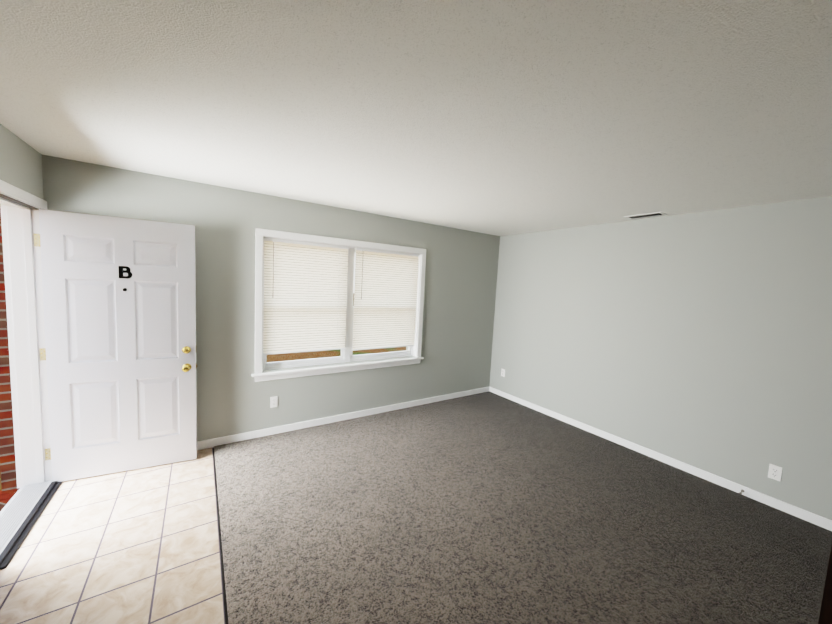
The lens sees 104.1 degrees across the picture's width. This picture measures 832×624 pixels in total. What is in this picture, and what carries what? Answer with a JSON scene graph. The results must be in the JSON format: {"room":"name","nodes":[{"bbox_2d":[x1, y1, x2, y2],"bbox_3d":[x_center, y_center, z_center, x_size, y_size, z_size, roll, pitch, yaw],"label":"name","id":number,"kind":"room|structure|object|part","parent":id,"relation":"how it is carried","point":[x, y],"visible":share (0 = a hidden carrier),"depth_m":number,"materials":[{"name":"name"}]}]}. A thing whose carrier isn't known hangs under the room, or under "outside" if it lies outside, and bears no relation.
{"room":"empty living room","nodes":[
{"label":"empty living room","id":0,"kind":"room"},
{"bbox_2d":[0,208,18,491],"bbox_3d":[-1.777,0.344,0.582,0.110,2.840,4.700,0,6,-34],"label":"brick wall","id":1,"kind":"structure","parent":0,"point":[8,465],"depth_m":2.34,"materials":[{"name":"red brick"}]},
{"bbox_2d":[0,488,19,510],"bbox_3d":[-2.767,1.432,1.965,0.230,0.138,1.055,0,6,-34],"label":"sill","id":2,"kind":"structure","parent":1,"relation":"attached to","point":[6,497],"depth_m":2.33,"materials":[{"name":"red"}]},
{"bbox_2d":[0,124,43,199],"bbox_3d":[-1.589,0.321,0.548,0.165,2.470,4.440,0,6,-34],"label":"wall","id":3,"kind":"structure","parent":0,"point":[20,163],"depth_m":2.05,"materials":[{"name":"grey paint"}]},
{"bbox_2d":[0,180,51,487],"bbox_3d":[-2.540,0.299,1.967,0.214,2.115,1.059,0,6,-34],"label":"door frame","id":4,"kind":"structure","parent":3,"relation":"attached to","point":[24,291],"depth_m":2.34,"materials":[{"name":"white wood"}]},
{"bbox_2d":[39,209,196,481],"bbox_3d":[-2.308,0.286,2.597,0.929,2.030,0.187,0,6,-27],"label":"entry door","id":5,"kind":"structure","parent":4,"relation":"attached to","point":[119,300],"depth_m":2.55,"materials":[{"name":"white wood"}]},
{"bbox_3d":[-1.947,0.396,2.795,0.105,0.214,0.187,0,6,-27],"label":"knob","id":6,"kind":"part","parent":5,"relation":"part of","materials":[{"name":"gold metal"}]},
{"bbox_2d":[0,480,61,569],"bbox_3d":[-2.575,1.343,2.082,0.220,0.034,0.913,0,6,-34],"label":"sill","id":7,"kind":"structure","parent":3,"relation":"attached to","point":[22,510],"depth_m":2.13,"materials":[{"name":"silver metal"}]},
{"bbox_2d":[34,234,50,460],"bbox_3d":[-2.745,0.282,2.392,0.040,1.690,0.004,0,6,-34],"label":"entry jamb hinge leaf","id":8,"kind":"object","parent":3,"relation":"attached to","point":[42,350],"visible":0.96,"depth_m":2.39,"materials":[{"name":"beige metal"}]},
{"bbox_2d":[0,447,224,623],"bbox_3d":[-1.657,1.440,1.742,1.030,0.030,2.610,0,6,-34],"label":"floor","id":9,"kind":"structure","parent":0,"point":[139,546],"depth_m":1.88,"materials":[{"name":"beige tile"}]},
{"bbox_2d":[213,447,227,623],"bbox_3d":[-1.650,1.443,1.741,1.042,0.026,2.620,0,6,-34],"label":"transition strip","id":10,"kind":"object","parent":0,"point":[223,582],"depth_m":1.95,"materials":[{"name":"black metal"}]},
{"bbox_2d":[42,155,499,440],"bbox_3d":[-0.885,0.072,3.825,5.180,2.470,0.260,0,6,-34],"label":"wall","id":11,"kind":"structure","parent":0,"point":[461,272],"depth_m":3.27,"materials":[{"name":"grey paint"}]},
{"bbox_2d":[270,396,277,407],"bbox_3d":[-1.476,0.935,3.372,0.070,0.115,0.009,0,6,-34],"label":"electrical outlet","id":12,"kind":"object","parent":11,"relation":"attached to","point":[274,401],"visible":1,"depth_m":3.37,"materials":[{"name":"white plastic"}]},
{"bbox_2d":[251,228,425,381],"bbox_3d":[-0.774,-0.064,3.787,2.067,1.515,0.198,0,6,-34],"label":"window","id":13,"kind":"structure","parent":11,"relation":"in","point":[262,234],"depth_m":3.70,"materials":[{"name":"white plastic"}]},
{"bbox_2d":[263,238,348,354],"bbox_3d":[-1.159,-0.150,3.492,0.883,1.175,0.044,0,6,-34],"label":"window blind","id":14,"kind":"object","parent":13,"relation":"attached to","point":[305,295],"visible":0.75,"depth_m":3.47,"materials":[{"name":"white plastic"}]},
{"bbox_3d":[-0.788,0.650,3.815,2.067,0.088,0.118,0,6,-34],"label":"window stool apron","id":15,"kind":"part","parent":13,"relation":"part of","materials":[{"name":"white wood"}]},
{"bbox_3d":[-0.805,-0.083,3.833,1.827,1.303,0.068,0,6,-34],"label":"window sash","id":16,"kind":"part","parent":13,"relation":"part of","materials":[{"name":"white plastic"}]},
{"bbox_3d":[-0.807,-0.089,3.836,1.765,1.231,0.037,0,6,-34],"label":"glass","id":17,"kind":"part","parent":13,"relation":"part of","materials":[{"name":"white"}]},
{"bbox_2d":[352,248,418,350],"bbox_3d":[-0.355,-0.143,4.028,0.883,1.202,0.044,0,6,-34],"label":"window blind","id":18,"kind":"object","parent":13,"relation":"attached to","point":[385,296],"visible":1,"depth_m":4.01,"materials":[{"name":"white plastic"}]},
{"bbox_2d":[197,386,489,449],"bbox_3d":[-0.814,1.242,3.848,4.770,0.085,0.013,0,6,-34],"label":"baseboard","id":19,"kind":"structure","parent":11,"relation":"attached to","point":[208,443],"depth_m":3.68,"materials":[{"name":"white wood"}]},
{"bbox_2d":[0,0,831,235],"bbox_3d":[0.381,-1.012,1.881,5.210,0.150,4.740,0,6,-34],"label":"ceiling","id":20,"kind":"structure","parent":0,"point":[502,117],"depth_m":1.40,"materials":[{"name":"white paint"}]},
{"bbox_2d":[625,212,667,219],"bbox_3d":[2.276,-0.954,3.223,0.160,0.011,0.320,0,6,-34],"label":"ceiling vent","id":21,"kind":"object","parent":20,"relation":"in","point":[655,214],"visible":1,"depth_m":3.21,"materials":[{"name":"white"}]},
{"bbox_2d":[214,391,831,623],"bbox_3d":[0.366,1.508,2.078,4.770,0.040,4.300,0,6,-34],"label":"floor carpet","id":22,"kind":"object","parent":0,"point":[488,507],"visible":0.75,"depth_m":2.20,"materials":[{"name":"grey carpet"}]},
{"bbox_2d":[489,196,831,519],"bbox_3d":[2.509,0.290,3.275,0.140,2.470,4.440,0,6,-34],"label":"wall","id":23,"kind":"structure","parent":0,"point":[702,340],"depth_m":3.03,"materials":[{"name":"grey paint"}]},
{"bbox_2d":[501,369,504,376],"bbox_3d":[1.323,0.924,4.931,0.009,0.115,0.070,0,6,-34],"label":"electrical outlet","id":24,"kind":"object","parent":23,"relation":"attached to","point":[503,372],"visible":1,"depth_m":4.92,"materials":[{"name":"white plastic"}]},
{"bbox_2d":[489,387,831,530],"bbox_3d":[2.352,1.441,3.385,0.013,0.085,4.287,0,6,-34],"label":"baseboard","id":25,"kind":"structure","parent":23,"relation":"attached to","point":[813,518],"depth_m":3.04,"materials":[{"name":"white wood"}]},
{"bbox_2d":[768,464,781,480],"bbox_3d":[2.876,1.287,2.600,0.009,0.115,0.070,0,6,-34],"label":"electrical outlet","id":26,"kind":"object","parent":23,"relation":"attached to","point":[774,472],"visible":1,"depth_m":2.60,"materials":[{"name":"white plastic"}]},
{"bbox_3d":[1.652,0.520,0.134,4.770,2.470,0.140,0,6,-34],"label":"wall","id":27,"kind":"structure","parent":0,"visible":0},
{"bbox_2d":[818,546,831,623],"bbox_3d":[1.115,0.651,0.374,0.182,2.030,0.809,0,6,-34],"label":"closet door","id":28,"kind":"structure","parent":27,"relation":"in","point":[825,616],"depth_m":0.69,"materials":[{"name":"brown wood"}]},
{"label":"outside","id":29,"kind":"structure","parent":0,"visible":0},
{"bbox_2d":[0,293,405,489],"bbox_3d":[-2.816,1.513,2.554,80.000,0.170,80.000,0,6,-34],"label":"ground","id":30,"kind":"structure","parent":29,"point":[307,355],"depth_m":7.68,"materials":[{"name":"brown soil"}]}
]}

